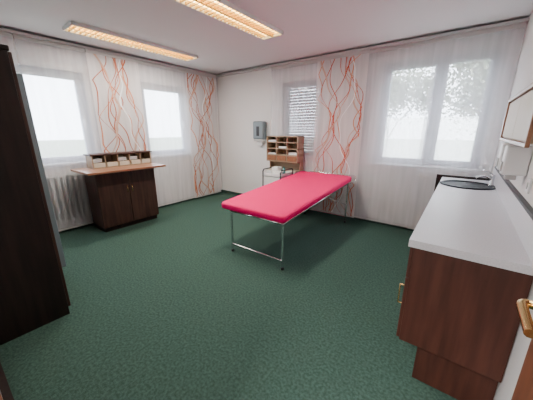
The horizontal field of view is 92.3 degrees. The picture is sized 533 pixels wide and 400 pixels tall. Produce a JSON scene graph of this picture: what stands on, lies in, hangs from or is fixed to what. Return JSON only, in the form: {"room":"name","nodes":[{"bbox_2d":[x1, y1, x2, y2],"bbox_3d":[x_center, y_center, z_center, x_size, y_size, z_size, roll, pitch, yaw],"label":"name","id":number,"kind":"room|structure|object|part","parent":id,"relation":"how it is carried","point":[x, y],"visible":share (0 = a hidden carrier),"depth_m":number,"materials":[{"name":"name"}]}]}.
{"room":"examination room","nodes":[
{"label":"examination room","id":0,"kind":"room"},
{"bbox_2d":[0,35,221,228],"bbox_3d":[-2.445,-1.028,4.336,0.250,2.600,4.700,11,19,36],"label":"wall","id":1,"kind":"structure","parent":0,"point":[27,53],"depth_m":3.87,"materials":[{"name":"white paint"}]},
{"bbox_2d":[0,31,12,37],"bbox_3d":[-3.243,-0.663,3.022,0.016,2.500,0.820,11,19,36],"label":"sheer curtain","id":2,"kind":"object","parent":1,"relation":"hanging from","point":[5,34],"visible":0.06,"depth_m":2.97,"materials":[{"name":"white fabric"}]},
{"bbox_2d":[15,69,90,160],"bbox_3d":[-3.038,-1.099,3.424,0.060,1.140,1.050,11,19,36],"label":"window","id":3,"kind":"structure","parent":1,"relation":"in","point":[25,72],"depth_m":3.68,"materials":[{"name":"grey plastic"}]},
{"bbox_2d":[13,34,92,231],"bbox_3d":[-2.746,-0.837,3.656,0.016,2.500,0.810,11,19,36],"label":"sheer curtain","id":4,"kind":"object","parent":1,"relation":"hanging from","point":[15,36],"visible":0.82,"depth_m":3.33,"materials":[{"name":"white fabric"}]},
{"bbox_3d":[-2.746,-2.021,3.333,0.016,0.045,0.810,11,19,36],"label":"rail","id":5,"kind":"part","parent":4,"relation":"part of","materials":[{"name":"grey laminate"}]},
{"bbox_2d":[14,64,94,163],"bbox_3d":[-3.054,-1.103,3.436,0.060,1.260,1.170,11,19,36],"label":"frame","id":6,"kind":"object","parent":1,"relation":"attached to","point":[17,66],"visible":0.48,"depth_m":3.70,"materials":[{"name":"grey plastic"}]},
{"bbox_2d":[43,161,85,165],"bbox_3d":[-2.991,-0.492,3.553,0.100,0.020,1.170,11,19,36],"label":"sill","id":7,"kind":"structure","parent":1,"relation":"attached to","point":[63,163],"depth_m":3.64,"materials":[{"name":"white paint"}]},
{"bbox_2d":[46,173,91,224],"bbox_3d":[-2.910,0.051,3.729,0.036,0.840,0.970,11,19,36],"label":"radiator","id":8,"kind":"object","parent":1,"relation":"attached to","point":[68,192],"visible":0.36,"depth_m":3.74,"materials":[{"name":"white metal"}]},
{"bbox_2d":[0,27,217,77],"bbox_3d":[-2.301,-2.214,3.898,0.108,0.030,4.198,11,19,36],"label":"trim","id":9,"kind":"structure","parent":1,"relation":"attached to","point":[1,28],"depth_m":3.56,"materials":[{"name":"white plastic"}]},
{"bbox_2d":[85,49,147,152],"bbox_3d":[-2.302,-0.978,4.173,0.018,2.500,0.740,11,19,36],"label":"patterned curtain","id":10,"kind":"object","parent":1,"relation":"hanging from","point":[114,79],"visible":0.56,"depth_m":4.00,"materials":[{"name":"sheer white fabric with orange-red pattern"}]},
{"bbox_3d":[-2.303,-2.162,3.850,0.016,0.045,0.740,11,19,36],"label":"rail","id":11,"kind":"part","parent":10,"relation":"part of","materials":[{"name":"grey laminate"}]},
{"bbox_2d":[58,190,221,232],"bbox_3d":[-2.339,0.218,4.594,0.015,0.060,4.200,11,19,36],"label":"baseboard","id":12,"kind":"structure","parent":1,"relation":"attached to","point":[221,190],"depth_m":4.50,"materials":[{"name":"grey"}]},
{"bbox_2d":[140,82,185,154],"bbox_3d":[-1.942,-1.491,4.856,0.060,1.260,0.920,11,19,36],"label":"frame","id":13,"kind":"object","parent":1,"relation":"attached to","point":[141,83],"visible":0.22,"depth_m":4.86,"materials":[{"name":"grey plastic"}]},
{"bbox_2d":[141,86,185,152],"bbox_3d":[-1.926,-1.488,4.844,0.060,1.140,0.800,11,19,36],"label":"window","id":14,"kind":"structure","parent":1,"relation":"in","point":[143,88],"depth_m":4.77,"materials":[{"name":"grey plastic"}]},
{"bbox_2d":[138,60,193,206],"bbox_3d":[-1.851,-1.149,4.799,0.016,2.500,1.040,11,19,36],"label":"sheer curtain","id":15,"kind":"object","parent":1,"relation":"hanging from","point":[164,143],"visible":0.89,"depth_m":4.80,"materials":[{"name":"white fabric"}]},
{"bbox_3d":[-1.851,-2.333,4.476,0.016,0.045,1.040,11,19,36],"label":"rail","id":16,"kind":"part","parent":15,"relation":"part of","materials":[{"name":"white fabric"}]},
{"bbox_2d":[151,152,189,156],"bbox_3d":[-1.879,-0.880,4.973,0.100,0.020,0.920,11,19,36],"label":"sill","id":17,"kind":"structure","parent":1,"relation":"attached to","point":[188,152],"depth_m":4.90,"materials":[{"name":"white paint"}]},
{"bbox_2d":[185,70,220,197],"bbox_3d":[-1.308,-1.325,5.443,0.018,2.500,0.760,11,19,36],"label":"patterned curtain","id":18,"kind":"object","parent":1,"relation":"hanging from","point":[200,88],"visible":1,"depth_m":5.40,"materials":[{"name":"sheer white fabric with orange-red pattern"}]},
{"bbox_3d":[-1.308,-2.509,5.120,0.016,0.045,0.760,11,19,36],"label":"rail","id":19,"kind":"part","parent":18,"relation":"part of","materials":[{"name":"grey laminate"}]},
{"bbox_2d":[0,192,457,399],"bbox_3d":[-0.934,0.862,2.546,5.344,0.100,6.430,11,19,36],"label":"floor","id":20,"kind":"structure","parent":0,"point":[163,307],"depth_m":2.06,"materials":[{"name":"green carpet"}]},
{"bbox_2d":[0,44,70,344],"bbox_3d":[-2.453,-0.147,2.329,1.970,1.960,0.630,11,19,36],"label":"wardrobe","id":21,"kind":"object","parent":20,"relation":"on","point":[33,288],"visible":1,"depth_m":1.80,"materials":[{"name":"brown wood"}]},
{"bbox_3d":[-2.513,-1.057,1.998,1.970,0.030,0.430,11,19,36],"label":"cornice","id":22,"kind":"part","parent":21,"relation":"part of","materials":[{"name":"brown wood"}]},
{"bbox_3d":[-2.169,-0.177,2.384,0.020,1.850,0.190,11,19,36],"label":"open door","id":23,"kind":"part","parent":21,"relation":"part of","materials":[{"name":"grey"}]},
{"bbox_2d":[70,163,165,231],"bbox_3d":[-2.184,-0.055,3.963,0.630,0.920,1.090,11,19,36],"label":"base cabinet","id":24,"kind":"object","parent":20,"relation":"on","point":[120,196],"visible":0.95,"depth_m":3.82,"materials":[{"name":"brown wood"}]},
{"bbox_2d":[70,163,165,175],"bbox_3d":[-2.184,-0.484,3.845,0.630,0.030,1.090,11,19,36],"label":"countertop","id":25,"kind":"structure","parent":24,"relation":"on","point":[85,171],"depth_m":3.61,"materials":[{"name":"brown wood"}]},
{"bbox_2d":[83,150,151,168],"bbox_3d":[-2.269,-0.641,3.986,0.240,0.198,0.910,11,19,36],"label":"organizer","id":26,"kind":"object","parent":25,"relation":"on","point":[111,159],"visible":0.99,"depth_m":3.93,"materials":[{"name":"beige wood"}]},
{"bbox_2d":[262,166,292,185],"bbox_3d":[0.197,-0.159,4.492,0.384,0.842,0.428,11,19,36],"label":"trolley","id":27,"kind":"object","parent":20,"relation":"on","point":[277,173],"visible":0.36,"depth_m":4.35,"materials":[{"name":"grey plastic"}]},
{"bbox_3d":[0.054,-0.201,4.594,0.022,0.770,0.401,11,19,36],"label":"frame","id":28,"kind":"part","parent":27,"relation":"part of","materials":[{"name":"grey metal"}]},
{"bbox_2d":[264,171,291,177],"bbox_3d":[0.197,-0.452,4.412,0.336,0.050,0.380,11,19,36],"label":"tray","id":29,"kind":"object","parent":27,"relation":"on","point":[272,174],"depth_m":4.30,"materials":[{"name":"white paint"}]},
{"bbox_2d":[267,168,299,173],"bbox_3d":[0.307,-0.214,4.860,0.650,0.755,0.220,11,19,36],"label":"base cabinet","id":30,"kind":"object","parent":20,"relation":"on","point":[270,169],"visible":0.19,"depth_m":4.58,"materials":[{"name":"white paint"}]},
{"bbox_2d":[267,136,303,170],"bbox_3d":[0.329,-0.854,4.638,0.660,0.595,0.224,11,19,36],"label":"shelf","id":31,"kind":"object","parent":30,"relation":"on","point":[287,152],"visible":0.95,"depth_m":4.59,"materials":[{"name":"beige wood"}]},
{"bbox_2d":[222,171,355,269],"bbox_3d":[0.426,0.115,3.646,0.978,0.760,1.998,11,19,36],"label":"massage table","id":32,"kind":"object","parent":20,"relation":"on","point":[281,201],"visible":1,"depth_m":3.17,"materials":[{"name":"pink leather"}]},
{"bbox_3d":[-0.420,0.372,3.120,0.028,0.501,0.027,11,19,36],"label":"leg","id":33,"kind":"part","parent":32,"relation":"part of","materials":[{"name":"silver metal"}]},
{"bbox_3d":[0.171,0.490,2.690,0.028,0.501,0.027,11,19,36],"label":"leg","id":34,"kind":"part","parent":32,"relation":"part of","materials":[{"name":"silver metal"}]},
{"bbox_2d":[222,171,351,222],"bbox_3d":[0.396,-0.139,3.576,0.930,0.216,1.960,11,19,36],"label":"cushion","id":35,"kind":"object","parent":32,"relation":"on","point":[282,200],"depth_m":3.21,"materials":[{"name":"pink leather"}]},
{"bbox_3d":[0.427,-0.066,3.526,0.760,0.158,1.850,11,19,36],"label":"rail frame","id":36,"kind":"part","parent":32,"relation":"part of","materials":[{"name":"silver metal"}]},
{"bbox_3d":[1.274,0.042,4.081,0.028,0.632,0.027,11,19,36],"label":"leg","id":37,"kind":"part","parent":32,"relation":"part of","materials":[{"name":"silver metal"}]},
{"bbox_2d":[396,166,532,399],"bbox_3d":[1.629,0.344,2.225,0.542,1.068,2.365,11,19,36],"label":"base cabinet","id":38,"kind":"object","parent":20,"relation":"on","point":[470,260],"depth_m":1.35,"materials":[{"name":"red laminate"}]},
{"bbox_3d":[0.797,0.553,1.515,0.029,0.131,0.012,11,19,36],"label":"door handle","id":39,"kind":"part","parent":38,"relation":"part of","materials":[{"name":"gold metal"}]},
{"bbox_3d":[2.334,0.166,3.145,0.540,0.925,0.025,11,19,36],"label":"panel","id":40,"kind":"part","parent":38,"relation":"part of","materials":[{"name":"brown wood"}]},
{"bbox_2d":[440,180,495,189],"bbox_3d":[2.085,-0.094,2.681,0.476,0.152,0.476,11,19,36],"label":"basin","id":41,"kind":"object","parent":38,"relation":"in","point":[459,184],"depth_m":2.64,"materials":[{"name":"grey metal"}]},
{"bbox_2d":[408,177,532,275],"bbox_3d":[1.645,0.018,2.108,0.480,0.040,2.340,11,19,36],"label":"countertop","id":42,"kind":"structure","parent":38,"relation":"on","point":[476,226],"depth_m":1.46,"materials":[{"name":"white laminate"}]},
{"bbox_2d":[475,170,494,185],"bbox_3d":[2.243,-0.230,2.624,0.167,0.166,0.091,11,19,36],"label":"faucet","id":43,"kind":"object","parent":38,"relation":"on","point":[491,179],"depth_m":2.61,"materials":[{"name":"silver metal"}]},
{"bbox_2d":[0,0,532,74],"bbox_3d":[-0.934,-1.752,1.831,5.344,0.120,6.430,11,19,36],"label":"ceiling","id":44,"kind":"structure","parent":0,"point":[310,28],"depth_m":2.81,"materials":[{"name":"white paint"}]},
{"bbox_2d":[62,21,197,60],"bbox_3d":[-1.723,-2.133,3.527,0.290,0.040,1.710,11,19,36],"label":"ceiling light","id":45,"kind":"object","parent":44,"relation":"attached to","point":[72,26],"depth_m":3.32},
{"bbox_2d":[174,0,282,39],"bbox_3d":[-0.408,-1.866,2.550,0.310,0.040,1.620,11,19,36],"label":"ceiling light","id":46,"kind":"object","parent":44,"relation":"attached to","point":[224,11],"depth_m":2.62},
{"bbox_2d":[217,24,526,226],"bbox_3d":[1.029,-1.071,4.495,5.094,2.600,0.250,11,19,36],"label":"wall","id":47,"kind":"structure","parent":0,"point":[244,99],"depth_m":4.08,"materials":[{"name":"white paint"}]},
{"bbox_2d":[253,121,266,144],"bbox_3d":[-0.135,-1.326,5.085,0.270,0.460,0.132,11,19,36],"label":"paper towel dispenser","id":48,"kind":"object","parent":47,"relation":"attached to","point":[259,127],"visible":1,"depth_m":5.02,"materials":[{"name":"grey plastic"}]},
{"bbox_2d":[271,59,316,171],"bbox_3d":[0.481,-1.114,4.672,0.980,2.500,0.016,11,19,36],"label":"sheer curtain","id":49,"kind":"object","parent":47,"relation":"hanging from","point":[314,62],"visible":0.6,"depth_m":4.52,"materials":[{"name":"white fabric"}]},
{"bbox_3d":[0.481,-2.298,4.348,0.980,0.045,0.016,11,19,36],"label":"rail","id":50,"kind":"part","parent":49,"relation":"part of","materials":[{"name":"white fabric"}]},
{"bbox_2d":[284,79,316,155],"bbox_3d":[0.673,-1.452,4.637,0.820,1.300,0.060,11,19,36],"label":"frame","id":51,"kind":"object","parent":47,"relation":"attached to","point":[309,81],"visible":0.18,"depth_m":4.66,"materials":[{"name":"grey plastic"}]},
{"bbox_2d":[286,83,316,153],"bbox_3d":[0.661,-1.448,4.622,0.700,1.180,0.060,11,19,36],"label":"window","id":52,"kind":"structure","parent":47,"relation":"in","point":[310,84],"depth_m":4.69,"materials":[{"name":"grey plastic"}]},
{"bbox_2d":[289,86,315,150],"bbox_3d":[0.718,-1.451,4.699,0.800,1.245,0.010,11,19,36],"label":"roller shutter","id":53,"kind":"object","parent":52,"relation":"attached to","point":[307,105],"visible":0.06,"depth_m":4.69,"materials":[{"name":"grey plastic"}]},
{"bbox_2d":[222,190,414,230],"bbox_3d":[0.855,0.163,4.796,4.829,0.060,0.015,11,19,36],"label":"baseboard","id":54,"kind":"structure","parent":47,"relation":"attached to","point":[224,191],"depth_m":4.18,"materials":[{"name":"grey"}]},
{"bbox_2d":[310,49,369,217],"bbox_3d":[1.132,-0.974,4.160,0.800,2.500,0.018,11,19,36],"label":"patterned curtain","id":55,"kind":"object","parent":47,"relation":"hanging from","point":[342,78],"visible":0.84,"depth_m":4.07,"materials":[{"name":"white fabric"}]},
{"bbox_3d":[1.133,-2.158,3.837,0.800,0.045,0.016,11,19,36],"label":"rail","id":56,"kind":"part","parent":55,"relation":"part of","materials":[{"name":"grey laminate"}]},
{"bbox_2d":[216,17,529,76],"bbox_3d":[0.864,-2.259,4.064,4.734,0.030,0.108,11,19,36],"label":"trim","id":57,"kind":"structure","parent":47,"relation":"attached to","point":[523,19],"depth_m":3.42,"materials":[{"name":"white plastic"}]},
{"bbox_2d":[354,38,441,227],"bbox_3d":[1.806,-0.853,3.716,0.870,2.500,0.016,11,19,36],"label":"sheer curtain","id":58,"kind":"object","parent":47,"relation":"hanging from","point":[389,138],"visible":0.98,"depth_m":3.69,"materials":[{"name":"white fabric"}]},
{"bbox_3d":[1.806,-2.037,3.392,0.870,0.045,0.016,11,19,36],"label":"rail","id":59,"kind":"part","parent":58,"relation":"part of","materials":[{"name":"grey laminate"}]},
{"bbox_2d":[373,162,478,170],"bbox_3d":[2.181,-0.479,3.618,1.280,0.020,0.100,11,19,36],"label":"sill","id":60,"kind":"structure","parent":47,"relation":"attached to","point":[397,164],"depth_m":3.51,"materials":[{"name":"white paint"}]},
{"bbox_2d":[379,54,496,165],"bbox_3d":[2.217,-1.162,3.481,1.160,1.290,0.060,11,19,36],"label":"window","id":61,"kind":"structure","parent":47,"relation":"in","point":[494,56],"depth_m":3.40,"materials":[{"name":"grey plastic"}]},
{"bbox_2d":[375,48,504,168],"bbox_3d":[2.229,-1.166,3.497,1.280,1.410,0.060,11,19,36],"label":"frame","id":62,"kind":"object","parent":47,"relation":"attached to","point":[442,59],"visible":0.52,"depth_m":3.33,"materials":[{"name":"grey plastic"}]},
{"bbox_2d":[407,22,526,229],"bbox_3d":[2.411,-0.725,3.248,0.800,2.500,0.016,11,19,36],"label":"sheer curtain","id":63,"kind":"object","parent":47,"relation":"hanging from","point":[485,88],"visible":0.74,"depth_m":3.07,"materials":[{"name":"white fabric"}]},
{"bbox_3d":[2.411,-1.909,2.924,0.800,0.045,0.016,11,19,36],"label":"rail","id":64,"kind":"part","parent":63,"relation":"part of","materials":[{"name":"white fabric"}]},
{"bbox_2d":[492,11,532,399],"bbox_3d":[1.053,-0.019,0.651,0.250,2.600,6.080,11,19,36],"label":"wall","id":65,"kind":"structure","parent":0,"point":[505,389],"depth_m":1.45,"materials":[{"name":"white paint"}]},
{"bbox_2d":[495,143,513,173],"bbox_3d":[1.710,-0.288,1.804,0.126,0.210,0.110,11,19,36],"label":"soap dispenser","id":66,"kind":"object","parent":65,"relation":"attached to","point":[501,153],"visible":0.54,"depth_m":1.80,"materials":[{"name":"white paint"}]},
{"bbox_2d":[493,169,532,264],"bbox_3d":[1.830,-0.037,1.948,0.020,0.150,2.340,11,19,36],"label":"backsplash","id":67,"kind":"structure","parent":65,"relation":"attached to","point":[520,219],"depth_m":1.48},
{"bbox_2d":[498,145,532,179],"bbox_3d":[1.553,-0.234,1.604,0.126,0.210,0.110,11,19,36],"label":"soap dispenser","id":68,"kind":"object","parent":65,"relation":"attached to","point":[516,159],"visible":0.98,"depth_m":1.56,"materials":[{"name":"white paint"}]},
{"bbox_3d":[1.506,-0.219,1.645,0.008,0.061,0.085,11,19,36],"label":"press plate","id":69,"kind":"part","parent":68,"relation":"part of","materials":[{"name":"white plastic"}]},
{"bbox_2d":[499,82,532,147],"bbox_3d":[1.372,-0.427,1.317,0.142,0.265,1.000,11,19,36],"label":"upper cabinet","id":70,"kind":"object","parent":65,"relation":"attached to","point":[517,128],"visible":1,"depth_m":1.25,"materials":[{"name":"beige wood"}]},
{"bbox_2d":[525,178,532,193],"bbox_3d":[1.478,-0.081,1.445,0.014,0.080,0.080,11,19,36],"label":"wall socket","id":71,"kind":"object","parent":65,"relation":"attached to","point":[529,181],"visible":1,"depth_m":1.42,"materials":[{"name":"white paint"}]},
{"bbox_3d":[-1.753,-0.154,1.143,4.844,2.600,0.250,11,19,36],"label":"wall","id":72,"kind":"structure","parent":0,"visible":0},
{"bbox_2d":[0,362,13,399],"bbox_3d":[-2.074,0.946,1.880,3.795,0.090,0.035,11,19,36],"label":"baseboard","id":73,"kind":"structure","parent":72,"relation":"attached to","point":[6,393],"depth_m":1.41,"materials":[{"name":"brown wood"}]},
{"bbox_2d":[511,339,532,399],"bbox_3d":[0.459,0.361,0.307,0.040,2.032,0.875,11,19,36],"label":"leaf","id":74,"kind":"object","parent":72,"relation":"attached to","point":[523,390],"visible":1,"depth_m":0.67,"materials":[{"name":"brown wood"}]},
{"bbox_2d":[529,300,532,309],"bbox_3d":[0.644,0.253,0.604,0.045,0.052,0.052,11,19,36],"label":"plate","id":75,"kind":"object","parent":74,"relation":"attached to","point":[531,301],"visible":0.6,"depth_m":0.61,"materials":[{"name":"gold metal"}]},
{"bbox_2d":[516,299,532,338],"bbox_3d":[0.587,0.262,0.579,0.027,0.026,0.130,11,19,36],"label":"door handle","id":76,"kind":"object","parent":75,"relation":"attached to","point":[522,305],"depth_m":0.56,"materials":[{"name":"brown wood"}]},
{"label":"outside","id":77,"kind":"structure","parent":0,"visible":0},
{"bbox_2d":[38,137,473,161],"bbox_3d":[0.000,1.787,0.489,120.000,0.100,120.000,11,19,36],"label":"ground","id":78,"kind":"structure","parent":77,"point":[445,149],"depth_m":25.82,"materials":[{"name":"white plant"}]},
{"bbox_2d":[386,67,460,129],"bbox_3d":[6.109,-4.309,12.284,4.246,5.456,5.117,-4,16,-14],"label":"tree","id":79,"kind":"object","parent":78,"relation":"on","point":[425,97],"visible":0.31,"depth_m":11.19,"materials":[{"name":"grey plant"}]},
{"bbox_2d":[442,60,490,140],"bbox_3d":[6.776,-3.057,7.897,4.160,5.356,5.522,0,15,1],"label":"tree","id":80,"kind":"object","parent":78,"relation":"on","point":[466,90],"visible":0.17,"depth_m":8.34,"materials":[{"name":"grey plant"}]}
]}

